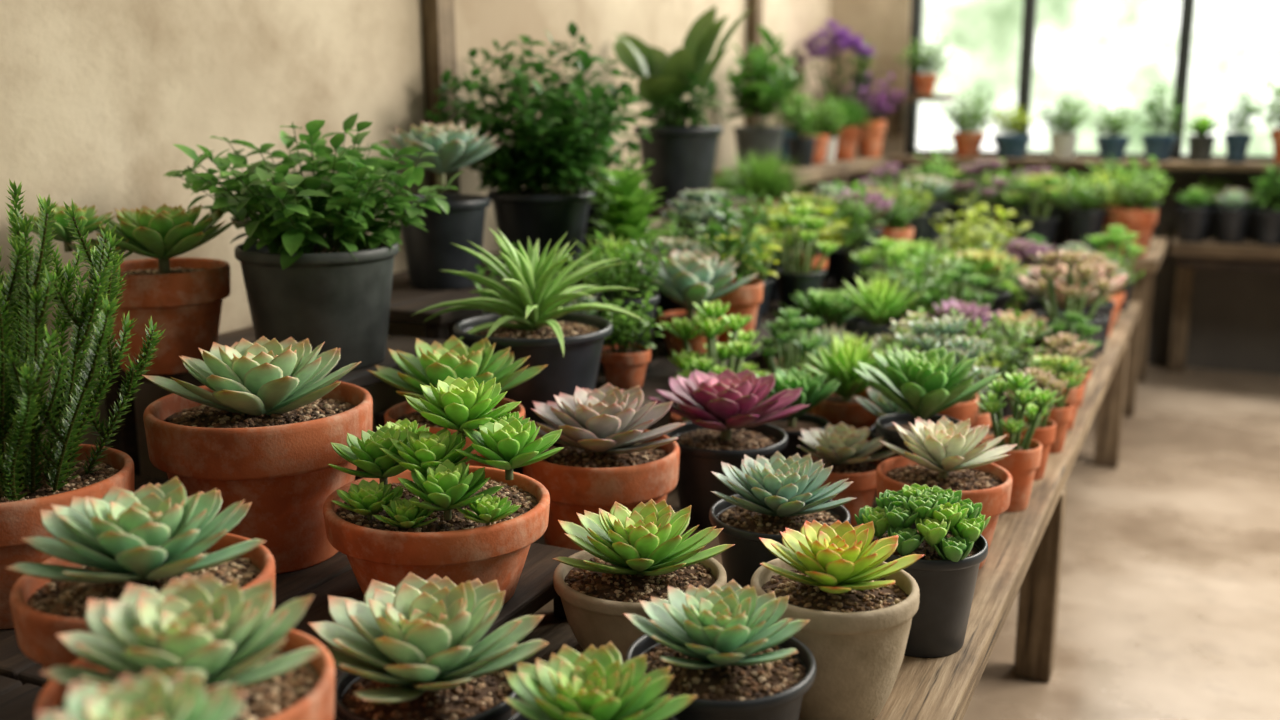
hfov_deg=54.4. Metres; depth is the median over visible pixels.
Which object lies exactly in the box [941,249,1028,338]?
potted succulent
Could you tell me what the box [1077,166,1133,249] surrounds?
potted plant
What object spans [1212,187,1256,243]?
potted succulent
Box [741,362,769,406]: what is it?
potted succulent
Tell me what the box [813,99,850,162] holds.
potted plant
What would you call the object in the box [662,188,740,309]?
potted succulent
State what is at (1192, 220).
pot
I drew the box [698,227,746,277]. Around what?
potted plant
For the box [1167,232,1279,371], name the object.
wooden bench
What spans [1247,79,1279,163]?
potted plant
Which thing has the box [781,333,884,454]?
potted succulent
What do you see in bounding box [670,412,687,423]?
pot
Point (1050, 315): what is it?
pot
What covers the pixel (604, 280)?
potted plant
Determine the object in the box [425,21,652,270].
potted shrub
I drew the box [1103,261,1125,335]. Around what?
potted succulent
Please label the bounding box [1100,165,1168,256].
potted plant
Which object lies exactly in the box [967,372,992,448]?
potted succulent
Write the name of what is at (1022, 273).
potted succulent
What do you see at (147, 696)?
potted succulent
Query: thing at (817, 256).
pot
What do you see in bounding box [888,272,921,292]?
potted succulent
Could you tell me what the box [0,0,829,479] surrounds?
wall
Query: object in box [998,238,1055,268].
potted succulent
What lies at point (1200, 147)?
pot
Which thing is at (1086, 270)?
potted succulent
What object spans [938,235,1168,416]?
wooden bench
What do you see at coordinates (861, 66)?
potted plant
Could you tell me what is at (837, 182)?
potted plant
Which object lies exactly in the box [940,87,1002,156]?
potted plant
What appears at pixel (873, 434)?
pot
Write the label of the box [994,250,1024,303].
potted succulent
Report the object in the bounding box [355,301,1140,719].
wooden bench
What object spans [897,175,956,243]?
potted succulent
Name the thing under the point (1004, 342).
potted succulent
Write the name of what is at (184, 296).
pot
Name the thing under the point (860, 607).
potted succulent
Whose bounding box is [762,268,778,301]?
pot
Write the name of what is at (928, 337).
potted succulent
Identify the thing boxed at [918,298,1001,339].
potted succulent
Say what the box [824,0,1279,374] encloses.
wall
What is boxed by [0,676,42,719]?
plant shelf
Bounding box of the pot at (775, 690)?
[624,634,815,719]
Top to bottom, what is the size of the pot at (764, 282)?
0.120 m
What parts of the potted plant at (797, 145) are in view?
pot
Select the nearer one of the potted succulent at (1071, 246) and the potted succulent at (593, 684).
the potted succulent at (593, 684)
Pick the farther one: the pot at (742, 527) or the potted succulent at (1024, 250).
the potted succulent at (1024, 250)
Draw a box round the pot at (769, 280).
[745,275,773,315]
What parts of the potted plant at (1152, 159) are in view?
pot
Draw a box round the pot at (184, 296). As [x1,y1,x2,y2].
[89,258,230,374]
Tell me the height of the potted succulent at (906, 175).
0.313 m
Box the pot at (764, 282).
[754,279,766,328]
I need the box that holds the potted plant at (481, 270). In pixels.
[463,240,555,314]
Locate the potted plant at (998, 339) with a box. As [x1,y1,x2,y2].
[962,308,1046,429]
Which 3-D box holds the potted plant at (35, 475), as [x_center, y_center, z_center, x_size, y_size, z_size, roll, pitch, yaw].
[-0.859,0.056,1.683,0.406,0.590,0.414,10,16,40]
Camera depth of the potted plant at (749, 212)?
3.86 m
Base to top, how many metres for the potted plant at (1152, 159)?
0.382 m
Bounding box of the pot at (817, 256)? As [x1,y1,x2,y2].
[785,251,827,268]
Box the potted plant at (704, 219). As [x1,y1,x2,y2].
[676,188,713,235]
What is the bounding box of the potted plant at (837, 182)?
[820,179,851,197]
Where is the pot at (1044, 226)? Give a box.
[1012,215,1059,245]
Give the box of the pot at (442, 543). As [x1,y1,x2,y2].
[323,466,549,604]
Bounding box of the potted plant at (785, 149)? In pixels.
[769,76,811,163]
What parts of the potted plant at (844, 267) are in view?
pot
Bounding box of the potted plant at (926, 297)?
[869,256,953,321]
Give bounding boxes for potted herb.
[163,113,463,372]
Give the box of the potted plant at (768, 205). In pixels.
[742,197,789,267]
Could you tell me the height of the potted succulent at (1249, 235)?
0.229 m
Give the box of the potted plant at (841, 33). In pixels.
[795,20,877,108]
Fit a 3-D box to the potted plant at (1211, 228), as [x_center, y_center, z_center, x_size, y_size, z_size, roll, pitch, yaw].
[2.608,-0.694,5.673,0.186,0.272,0.158,-4,13,-20]
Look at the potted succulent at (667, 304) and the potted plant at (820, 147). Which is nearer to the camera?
the potted succulent at (667, 304)
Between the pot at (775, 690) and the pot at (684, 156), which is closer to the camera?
the pot at (775, 690)
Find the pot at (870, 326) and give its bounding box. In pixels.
[845,316,902,342]
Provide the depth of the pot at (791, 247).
3.92 m
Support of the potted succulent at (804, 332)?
on the wooden bench at (1024, 555)
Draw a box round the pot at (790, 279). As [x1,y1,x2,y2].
[773,267,825,310]
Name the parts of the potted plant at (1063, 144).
pot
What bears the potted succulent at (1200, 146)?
on the window ledge
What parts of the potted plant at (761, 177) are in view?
pot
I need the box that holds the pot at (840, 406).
[810,389,881,454]
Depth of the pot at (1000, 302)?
3.72 m
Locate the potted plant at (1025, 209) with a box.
[996,168,1042,239]
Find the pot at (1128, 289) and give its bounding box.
[1120,277,1135,310]
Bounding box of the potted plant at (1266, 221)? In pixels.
[1248,161,1279,245]
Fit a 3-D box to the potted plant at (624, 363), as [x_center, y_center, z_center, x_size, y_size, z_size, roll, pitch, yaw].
[-0.035,-0.043,2.600,0.172,0.201,0.152,-5,13,-21]
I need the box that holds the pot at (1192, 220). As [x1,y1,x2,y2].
[1176,206,1211,241]
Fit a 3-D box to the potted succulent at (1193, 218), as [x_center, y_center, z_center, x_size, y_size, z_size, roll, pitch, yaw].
[2.469,-0.651,5.536,0.183,0.245,0.176,10,16,41]
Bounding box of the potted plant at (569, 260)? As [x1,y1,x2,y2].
[550,253,637,315]
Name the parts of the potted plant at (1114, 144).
pot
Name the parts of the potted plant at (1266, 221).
pot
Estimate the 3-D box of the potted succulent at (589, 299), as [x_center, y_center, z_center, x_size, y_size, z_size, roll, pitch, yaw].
[-0.140,-0.050,2.635,0.111,0.200,0.110,-4,13,-17]
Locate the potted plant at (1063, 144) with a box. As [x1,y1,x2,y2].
[1036,91,1091,158]
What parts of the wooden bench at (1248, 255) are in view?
leg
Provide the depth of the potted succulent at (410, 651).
1.38 m
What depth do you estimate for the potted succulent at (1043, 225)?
5.14 m
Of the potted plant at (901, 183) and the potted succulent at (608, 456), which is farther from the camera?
the potted plant at (901, 183)
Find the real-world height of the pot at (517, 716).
0.140 m
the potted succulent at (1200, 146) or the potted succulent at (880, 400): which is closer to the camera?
the potted succulent at (880, 400)
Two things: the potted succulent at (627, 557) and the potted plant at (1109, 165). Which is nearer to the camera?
the potted succulent at (627, 557)
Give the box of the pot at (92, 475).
[0,444,134,628]
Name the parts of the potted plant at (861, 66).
pot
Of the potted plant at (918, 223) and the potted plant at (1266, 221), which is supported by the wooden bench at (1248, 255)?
the potted plant at (1266, 221)
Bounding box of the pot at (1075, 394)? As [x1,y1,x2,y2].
[1037,381,1083,429]
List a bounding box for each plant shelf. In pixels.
[0,474,579,719]
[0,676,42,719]
[98,326,446,474]
[389,251,597,339]
[710,156,885,219]
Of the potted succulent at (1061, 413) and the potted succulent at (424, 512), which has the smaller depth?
the potted succulent at (424, 512)
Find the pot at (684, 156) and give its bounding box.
[634,125,722,205]
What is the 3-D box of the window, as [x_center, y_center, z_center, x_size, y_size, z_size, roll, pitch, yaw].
[4.299,-1.613,5.000,6.438,1.730,0.070,6,13,24]
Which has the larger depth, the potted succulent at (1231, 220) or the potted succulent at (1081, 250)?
the potted succulent at (1231, 220)
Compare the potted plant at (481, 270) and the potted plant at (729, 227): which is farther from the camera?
the potted plant at (729, 227)
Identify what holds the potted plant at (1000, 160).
on the wooden bench at (1142, 290)
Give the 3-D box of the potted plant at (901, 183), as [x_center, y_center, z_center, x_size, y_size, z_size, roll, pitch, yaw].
[0.987,-0.589,4.898,0.248,0.310,0.224,4,13,17]
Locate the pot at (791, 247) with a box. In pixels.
[790,245,824,288]
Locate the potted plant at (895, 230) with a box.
[874,191,925,260]
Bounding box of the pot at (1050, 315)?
[1035,311,1100,393]
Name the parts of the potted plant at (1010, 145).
pot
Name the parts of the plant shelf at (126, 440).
leg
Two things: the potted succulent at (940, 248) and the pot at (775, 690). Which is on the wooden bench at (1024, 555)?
the potted succulent at (940, 248)
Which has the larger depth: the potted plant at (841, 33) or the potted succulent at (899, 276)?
the potted plant at (841, 33)
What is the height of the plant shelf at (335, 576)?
0.100 m
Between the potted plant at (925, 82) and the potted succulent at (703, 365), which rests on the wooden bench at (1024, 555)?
the potted succulent at (703, 365)
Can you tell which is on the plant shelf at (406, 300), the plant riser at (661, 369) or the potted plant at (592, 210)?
the potted plant at (592, 210)
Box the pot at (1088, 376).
[1075,368,1091,407]
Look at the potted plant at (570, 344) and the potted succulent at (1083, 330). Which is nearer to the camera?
the potted plant at (570, 344)
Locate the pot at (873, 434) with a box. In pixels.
[869,425,880,459]
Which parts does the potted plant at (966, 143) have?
pot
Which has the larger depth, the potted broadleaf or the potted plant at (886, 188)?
the potted plant at (886, 188)
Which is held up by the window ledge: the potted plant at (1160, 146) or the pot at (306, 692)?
the potted plant at (1160, 146)
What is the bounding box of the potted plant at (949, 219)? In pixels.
[934,159,969,234]
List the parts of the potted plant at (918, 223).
pot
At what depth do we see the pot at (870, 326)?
3.28 m
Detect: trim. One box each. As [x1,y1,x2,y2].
[421,0,463,341]
[745,0,763,125]
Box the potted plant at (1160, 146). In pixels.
[1133,83,1186,160]
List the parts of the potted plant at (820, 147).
pot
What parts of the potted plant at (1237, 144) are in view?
pot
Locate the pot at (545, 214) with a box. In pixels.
[487,188,594,270]
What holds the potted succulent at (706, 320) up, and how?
on the wooden bench at (1024, 555)
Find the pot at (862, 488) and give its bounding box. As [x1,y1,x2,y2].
[802,452,882,525]
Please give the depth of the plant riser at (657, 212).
3.92 m
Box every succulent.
[5,476,274,681]
[23,203,237,374]
[35,573,334,719]
[37,668,245,719]
[142,336,372,573]
[308,572,548,719]
[323,376,562,604]
[368,335,546,468]
[379,121,499,289]
[502,641,696,719]
[523,383,684,550]
[552,499,734,662]
[562,290,597,314]
[564,232,653,289]
[623,579,815,719]
[629,237,711,339]
[637,249,757,355]
[648,368,809,529]
[661,299,763,373]
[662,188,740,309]
[670,357,733,423]
[705,228,781,328]
[709,451,855,587]
[729,228,740,248]
[730,230,788,315]
[737,206,772,231]
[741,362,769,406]
[750,519,924,719]
[755,199,851,268]
[755,367,839,458]
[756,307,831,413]
[760,246,803,301]
[766,192,841,244]
[766,204,839,310]
[774,328,829,413]
[780,288,863,338]
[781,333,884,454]
[786,216,837,288]
[798,422,895,525]
[800,331,885,389]
[806,324,868,388]
[813,183,845,198]
[820,351,882,387]
[826,276,921,342]
[830,188,894,269]
[848,237,923,285]
[852,346,1001,460]
[854,387,905,459]
[854,483,990,657]
[858,178,880,188]
[864,339,898,413]
[866,188,897,226]
[869,162,906,186]
[869,311,948,353]
[873,239,952,273]
[874,339,955,363]
[876,416,1017,568]
[885,315,997,427]
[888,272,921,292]
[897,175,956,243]
[898,165,920,181]
[915,162,952,211]
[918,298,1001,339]
[925,262,997,338]
[930,236,960,269]
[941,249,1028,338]
[946,159,1013,238]
[946,169,994,236]
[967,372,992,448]
[976,371,1063,511]
[980,340,1021,360]
[984,232,1027,251]
[986,310,1052,369]
[992,280,1027,311]
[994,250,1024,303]
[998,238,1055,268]
[1002,173,1070,245]
[1003,167,1055,214]
[1003,367,1067,480]
[1007,266,1037,313]
[1013,269,1041,303]
[1016,272,1060,350]
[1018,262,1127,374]
[1019,293,1038,298]
[1021,250,1119,393]
[1023,332,1099,429]
[1025,235,1051,266]
[1026,354,1090,452]
[1040,311,1102,407]
[1055,243,1094,254]
[1072,249,1090,253]
[1082,224,1145,310]
[1082,252,1126,353]
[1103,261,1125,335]
[1172,186,1216,241]
[1180,115,1222,161]
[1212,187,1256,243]
[1239,189,1268,240]
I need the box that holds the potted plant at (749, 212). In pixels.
[718,186,772,267]
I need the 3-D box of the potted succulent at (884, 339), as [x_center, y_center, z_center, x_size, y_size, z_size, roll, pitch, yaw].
[0.655,0.033,2.973,0.197,0.295,0.170,-2,12,-10]
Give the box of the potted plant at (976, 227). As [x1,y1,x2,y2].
[930,194,1031,255]
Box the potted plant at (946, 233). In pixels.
[931,225,980,253]
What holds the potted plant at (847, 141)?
on the plant shelf at (826, 173)
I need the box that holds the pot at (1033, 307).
[1022,302,1060,350]
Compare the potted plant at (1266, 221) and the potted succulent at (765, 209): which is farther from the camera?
the potted plant at (1266, 221)
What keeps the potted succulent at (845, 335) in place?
on the wooden bench at (1024, 555)
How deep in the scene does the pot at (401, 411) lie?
2.14 m
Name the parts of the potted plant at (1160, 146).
pot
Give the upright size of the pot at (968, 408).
0.170 m
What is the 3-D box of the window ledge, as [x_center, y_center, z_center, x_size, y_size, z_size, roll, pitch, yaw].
[3.174,-0.733,5.480,4.120,0.250,0.315,6,13,24]
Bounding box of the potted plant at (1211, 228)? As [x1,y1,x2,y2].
[1188,178,1234,238]
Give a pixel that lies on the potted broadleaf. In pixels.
(683, 155)
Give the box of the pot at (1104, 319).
[1033,309,1107,374]
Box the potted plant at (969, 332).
[904,307,990,369]
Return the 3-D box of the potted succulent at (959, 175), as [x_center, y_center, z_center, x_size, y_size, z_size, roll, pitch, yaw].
[1.480,-0.708,5.622,0.250,0.322,0.204,-2,12,-12]
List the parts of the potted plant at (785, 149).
pot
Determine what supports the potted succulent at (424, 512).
on the plant shelf at (335, 576)
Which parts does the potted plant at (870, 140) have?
pot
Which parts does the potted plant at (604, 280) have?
pot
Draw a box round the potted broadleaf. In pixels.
[612,5,752,205]
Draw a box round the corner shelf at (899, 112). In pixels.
[821,95,954,134]
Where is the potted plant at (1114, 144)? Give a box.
[1086,104,1138,159]
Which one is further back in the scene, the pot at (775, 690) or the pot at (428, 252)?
the pot at (428, 252)
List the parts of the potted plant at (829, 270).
pot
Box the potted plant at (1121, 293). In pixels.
[1094,245,1143,322]
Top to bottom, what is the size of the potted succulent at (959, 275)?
0.337 m
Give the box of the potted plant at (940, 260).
[931,247,1004,285]
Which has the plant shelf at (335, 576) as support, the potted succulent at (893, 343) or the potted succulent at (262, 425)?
the potted succulent at (262, 425)
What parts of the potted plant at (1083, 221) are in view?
pot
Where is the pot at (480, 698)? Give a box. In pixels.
[334,644,519,719]
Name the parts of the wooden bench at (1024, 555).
leg, leg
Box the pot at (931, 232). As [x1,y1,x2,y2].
[916,201,944,243]
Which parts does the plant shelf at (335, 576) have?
leg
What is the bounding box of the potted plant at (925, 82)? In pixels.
[896,33,955,94]
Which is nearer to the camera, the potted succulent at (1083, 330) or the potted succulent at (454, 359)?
the potted succulent at (454, 359)
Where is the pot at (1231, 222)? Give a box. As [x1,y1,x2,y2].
[1214,207,1250,243]
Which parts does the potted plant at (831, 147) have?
pot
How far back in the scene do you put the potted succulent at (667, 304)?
3.08 m
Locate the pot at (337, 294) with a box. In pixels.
[234,236,398,372]
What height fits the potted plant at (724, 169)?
0.224 m
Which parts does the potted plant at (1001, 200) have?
pot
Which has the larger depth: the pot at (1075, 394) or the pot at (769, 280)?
the pot at (769, 280)
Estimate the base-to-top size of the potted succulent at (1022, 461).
0.271 m
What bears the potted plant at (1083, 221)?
on the wooden bench at (1142, 290)
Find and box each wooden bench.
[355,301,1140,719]
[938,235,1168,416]
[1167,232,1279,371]
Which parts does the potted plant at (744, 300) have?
pot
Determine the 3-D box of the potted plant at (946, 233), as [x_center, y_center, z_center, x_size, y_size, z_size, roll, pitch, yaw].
[1.240,-0.373,4.829,0.257,0.317,0.232,-8,14,-34]
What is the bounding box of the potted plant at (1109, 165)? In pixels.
[1079,154,1146,201]
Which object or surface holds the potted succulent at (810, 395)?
on the wooden bench at (1024, 555)
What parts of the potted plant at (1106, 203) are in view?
pot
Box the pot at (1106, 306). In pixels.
[1082,299,1114,353]
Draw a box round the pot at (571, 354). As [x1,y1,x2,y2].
[453,312,612,423]
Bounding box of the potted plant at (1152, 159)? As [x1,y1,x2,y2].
[1106,156,1172,246]
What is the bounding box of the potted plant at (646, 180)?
[607,179,654,195]
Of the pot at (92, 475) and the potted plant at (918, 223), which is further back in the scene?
the potted plant at (918, 223)
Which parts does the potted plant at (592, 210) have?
pot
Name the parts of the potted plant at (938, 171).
pot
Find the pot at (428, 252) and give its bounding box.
[400,194,490,289]
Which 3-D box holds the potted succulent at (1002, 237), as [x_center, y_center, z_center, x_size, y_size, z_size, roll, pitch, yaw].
[1.369,-0.350,4.764,0.267,0.298,0.248,-5,13,-21]
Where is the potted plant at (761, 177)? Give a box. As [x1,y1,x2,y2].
[712,146,818,208]
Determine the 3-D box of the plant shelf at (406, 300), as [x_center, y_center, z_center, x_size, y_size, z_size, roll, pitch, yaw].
[-0.341,-0.073,3.342,0.454,0.350,1.340,6,13,24]
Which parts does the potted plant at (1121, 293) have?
pot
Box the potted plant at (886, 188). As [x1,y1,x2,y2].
[859,176,901,224]
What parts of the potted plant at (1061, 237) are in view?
pot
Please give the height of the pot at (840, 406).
0.150 m
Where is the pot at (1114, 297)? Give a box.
[1103,293,1119,335]
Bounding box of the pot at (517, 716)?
[507,711,676,719]
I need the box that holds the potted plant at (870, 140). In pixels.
[839,72,905,157]
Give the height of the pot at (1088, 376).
0.110 m
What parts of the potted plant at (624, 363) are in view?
pot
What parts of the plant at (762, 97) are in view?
pot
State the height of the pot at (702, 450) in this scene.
0.169 m
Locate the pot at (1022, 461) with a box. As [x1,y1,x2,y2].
[979,435,1041,511]
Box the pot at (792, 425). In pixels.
[773,414,829,458]
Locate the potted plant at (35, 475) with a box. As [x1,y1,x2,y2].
[0,179,164,628]
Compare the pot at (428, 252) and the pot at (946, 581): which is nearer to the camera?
the pot at (946, 581)
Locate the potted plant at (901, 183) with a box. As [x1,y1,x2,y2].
[875,171,923,209]
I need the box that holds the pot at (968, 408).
[937,394,979,427]
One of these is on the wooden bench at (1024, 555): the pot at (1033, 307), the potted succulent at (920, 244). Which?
the potted succulent at (920, 244)
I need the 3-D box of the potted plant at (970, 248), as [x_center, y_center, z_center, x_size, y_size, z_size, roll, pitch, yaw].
[1.150,-0.263,4.379,0.178,0.290,0.210,-3,12,-12]
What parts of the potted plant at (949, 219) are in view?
pot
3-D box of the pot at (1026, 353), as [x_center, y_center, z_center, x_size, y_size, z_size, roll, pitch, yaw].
[0.996,0.042,3.328,0.130,0.130,0.130,2,12,11]
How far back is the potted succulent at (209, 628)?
1.14 m
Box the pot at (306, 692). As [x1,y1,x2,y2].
[35,629,334,719]
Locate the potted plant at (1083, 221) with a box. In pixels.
[1059,171,1117,251]
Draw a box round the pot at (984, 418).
[972,406,991,448]
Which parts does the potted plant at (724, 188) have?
pot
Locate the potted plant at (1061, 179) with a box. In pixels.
[1025,179,1081,213]
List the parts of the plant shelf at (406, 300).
leg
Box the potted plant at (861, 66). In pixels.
[846,40,876,94]
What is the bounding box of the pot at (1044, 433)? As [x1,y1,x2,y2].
[1003,416,1055,480]
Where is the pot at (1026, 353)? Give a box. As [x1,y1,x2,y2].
[1008,350,1037,369]
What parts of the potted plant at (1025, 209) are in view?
pot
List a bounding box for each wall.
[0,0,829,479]
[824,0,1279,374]
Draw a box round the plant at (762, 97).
[724,25,810,168]
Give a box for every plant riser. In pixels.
[375,243,941,446]
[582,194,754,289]
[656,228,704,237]
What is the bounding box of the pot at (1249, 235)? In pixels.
[1239,205,1268,240]
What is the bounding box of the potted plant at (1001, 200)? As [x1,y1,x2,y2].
[983,166,1044,236]
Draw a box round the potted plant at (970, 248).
[943,245,981,268]
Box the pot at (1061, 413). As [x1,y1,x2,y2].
[1042,399,1072,452]
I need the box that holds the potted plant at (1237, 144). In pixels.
[1219,90,1263,162]
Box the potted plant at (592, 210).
[568,135,653,252]
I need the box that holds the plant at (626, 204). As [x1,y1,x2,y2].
[585,163,671,290]
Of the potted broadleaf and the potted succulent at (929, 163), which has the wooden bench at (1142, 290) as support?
the potted succulent at (929, 163)
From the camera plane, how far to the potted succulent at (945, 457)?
2.13 m
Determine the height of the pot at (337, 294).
0.225 m
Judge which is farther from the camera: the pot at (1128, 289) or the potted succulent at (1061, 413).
the pot at (1128, 289)
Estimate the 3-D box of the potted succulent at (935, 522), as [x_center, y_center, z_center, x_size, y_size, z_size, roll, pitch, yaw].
[0.413,0.305,1.845,0.192,0.235,0.193,6,13,24]
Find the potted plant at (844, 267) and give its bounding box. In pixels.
[828,180,888,284]
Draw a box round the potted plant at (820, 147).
[783,93,844,163]
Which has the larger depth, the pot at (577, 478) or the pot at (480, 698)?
the pot at (577, 478)
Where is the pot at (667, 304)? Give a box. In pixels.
[647,285,685,339]
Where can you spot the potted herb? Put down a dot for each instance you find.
(334, 289)
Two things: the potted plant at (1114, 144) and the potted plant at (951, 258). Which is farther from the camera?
the potted plant at (1114, 144)
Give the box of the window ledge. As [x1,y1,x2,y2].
[890,154,1279,211]
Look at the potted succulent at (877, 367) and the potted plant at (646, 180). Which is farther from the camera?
the potted plant at (646, 180)
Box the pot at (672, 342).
[657,310,722,355]
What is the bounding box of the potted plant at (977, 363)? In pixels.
[951,335,1005,404]
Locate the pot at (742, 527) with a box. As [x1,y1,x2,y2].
[709,494,850,587]
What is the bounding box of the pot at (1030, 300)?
[1024,299,1041,303]
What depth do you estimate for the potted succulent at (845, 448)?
2.35 m
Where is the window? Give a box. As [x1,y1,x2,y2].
[904,0,1273,160]
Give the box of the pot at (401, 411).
[384,398,524,468]
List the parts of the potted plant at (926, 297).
pot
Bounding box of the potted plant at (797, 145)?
[781,93,822,166]
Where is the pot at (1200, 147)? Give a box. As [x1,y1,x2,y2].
[1188,135,1215,161]
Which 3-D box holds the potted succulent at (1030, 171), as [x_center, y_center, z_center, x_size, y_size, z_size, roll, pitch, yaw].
[1.764,-0.722,5.686,0.261,0.321,0.218,3,12,14]
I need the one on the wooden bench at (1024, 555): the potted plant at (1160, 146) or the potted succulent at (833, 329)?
the potted succulent at (833, 329)
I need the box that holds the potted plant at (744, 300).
[688,190,778,344]
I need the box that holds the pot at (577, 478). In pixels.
[523,430,679,550]
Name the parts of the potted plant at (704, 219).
pot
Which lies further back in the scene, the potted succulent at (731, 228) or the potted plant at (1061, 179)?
the potted plant at (1061, 179)
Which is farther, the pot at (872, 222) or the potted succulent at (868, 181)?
the potted succulent at (868, 181)
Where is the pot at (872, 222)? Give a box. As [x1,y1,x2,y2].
[866,216,889,226]
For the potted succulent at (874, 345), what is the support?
on the wooden bench at (1024, 555)
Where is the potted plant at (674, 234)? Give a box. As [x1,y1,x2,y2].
[646,210,709,249]
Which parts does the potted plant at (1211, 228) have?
pot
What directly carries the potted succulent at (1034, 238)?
on the wooden bench at (1024, 555)
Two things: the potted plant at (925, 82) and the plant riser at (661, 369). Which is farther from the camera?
the potted plant at (925, 82)
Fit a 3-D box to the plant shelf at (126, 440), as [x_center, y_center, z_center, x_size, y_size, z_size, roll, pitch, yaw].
[-0.704,0.130,2.509,0.524,0.300,0.480,6,13,24]
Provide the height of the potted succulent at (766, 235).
0.236 m
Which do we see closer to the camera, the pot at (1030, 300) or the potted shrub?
the potted shrub
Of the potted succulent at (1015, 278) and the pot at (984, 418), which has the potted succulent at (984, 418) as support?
the pot at (984, 418)
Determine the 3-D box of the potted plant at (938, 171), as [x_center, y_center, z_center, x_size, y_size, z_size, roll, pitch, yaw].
[1.302,-0.732,5.526,0.237,0.408,0.232,-11,16,-41]
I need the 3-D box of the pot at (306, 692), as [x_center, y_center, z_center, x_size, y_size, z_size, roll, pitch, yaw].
[-0.417,0.378,1.172,0.261,0.172,0.259,6,13,24]
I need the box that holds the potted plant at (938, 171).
[907,149,955,238]
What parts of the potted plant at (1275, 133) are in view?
pot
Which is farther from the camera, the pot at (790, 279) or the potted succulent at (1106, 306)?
the potted succulent at (1106, 306)
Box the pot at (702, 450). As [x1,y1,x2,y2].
[665,421,787,529]
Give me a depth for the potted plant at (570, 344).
2.33 m
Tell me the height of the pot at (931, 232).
0.180 m
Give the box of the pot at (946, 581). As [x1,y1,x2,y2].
[884,522,987,657]
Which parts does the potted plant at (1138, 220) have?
pot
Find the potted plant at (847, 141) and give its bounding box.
[814,93,884,159]
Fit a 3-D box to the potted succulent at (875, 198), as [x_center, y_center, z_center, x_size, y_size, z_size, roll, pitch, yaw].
[0.750,-0.444,4.279,0.256,0.285,0.246,0,12,2]
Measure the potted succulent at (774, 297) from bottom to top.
0.177 m
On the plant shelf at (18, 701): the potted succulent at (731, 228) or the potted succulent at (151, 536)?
the potted succulent at (151, 536)
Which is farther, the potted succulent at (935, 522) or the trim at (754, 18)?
the trim at (754, 18)
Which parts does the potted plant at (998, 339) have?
pot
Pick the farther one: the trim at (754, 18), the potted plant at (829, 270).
the trim at (754, 18)
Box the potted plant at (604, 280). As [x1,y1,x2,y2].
[577,231,672,372]
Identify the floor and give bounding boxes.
[963,364,1279,719]
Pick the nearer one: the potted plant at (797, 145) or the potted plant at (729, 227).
the potted plant at (729, 227)
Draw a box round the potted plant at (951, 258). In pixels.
[889,239,979,313]
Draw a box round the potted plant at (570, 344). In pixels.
[411,227,642,423]
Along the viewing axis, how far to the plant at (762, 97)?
5.07 m
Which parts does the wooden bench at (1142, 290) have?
leg, leg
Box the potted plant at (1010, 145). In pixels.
[987,100,1042,157]
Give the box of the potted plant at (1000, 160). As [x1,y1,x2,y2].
[964,159,1016,207]
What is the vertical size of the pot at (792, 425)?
0.130 m
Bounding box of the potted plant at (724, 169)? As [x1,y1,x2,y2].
[711,168,741,196]
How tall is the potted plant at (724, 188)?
0.177 m
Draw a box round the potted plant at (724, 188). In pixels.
[710,183,741,228]
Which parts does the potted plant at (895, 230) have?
pot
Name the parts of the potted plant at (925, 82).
pot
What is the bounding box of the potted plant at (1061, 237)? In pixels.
[1024,166,1080,247]
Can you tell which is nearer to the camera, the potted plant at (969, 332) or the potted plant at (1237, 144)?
the potted plant at (969, 332)
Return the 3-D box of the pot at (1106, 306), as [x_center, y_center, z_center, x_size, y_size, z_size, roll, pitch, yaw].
[1.425,-0.107,3.955,0.150,0.160,0.150,3,12,14]
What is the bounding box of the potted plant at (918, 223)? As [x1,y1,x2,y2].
[889,181,933,242]
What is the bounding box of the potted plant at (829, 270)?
[819,190,859,278]
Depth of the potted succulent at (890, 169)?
5.58 m
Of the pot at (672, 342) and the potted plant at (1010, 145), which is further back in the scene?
the potted plant at (1010, 145)
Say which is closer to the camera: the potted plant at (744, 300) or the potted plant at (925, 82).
the potted plant at (744, 300)
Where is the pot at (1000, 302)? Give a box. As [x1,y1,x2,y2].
[954,287,1010,338]
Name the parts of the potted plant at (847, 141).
pot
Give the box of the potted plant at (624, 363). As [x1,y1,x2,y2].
[590,291,670,389]
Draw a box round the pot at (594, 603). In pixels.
[553,550,726,662]
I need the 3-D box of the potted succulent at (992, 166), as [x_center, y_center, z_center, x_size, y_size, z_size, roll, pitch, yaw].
[1.441,-0.679,5.363,0.293,0.373,0.245,8,15,35]

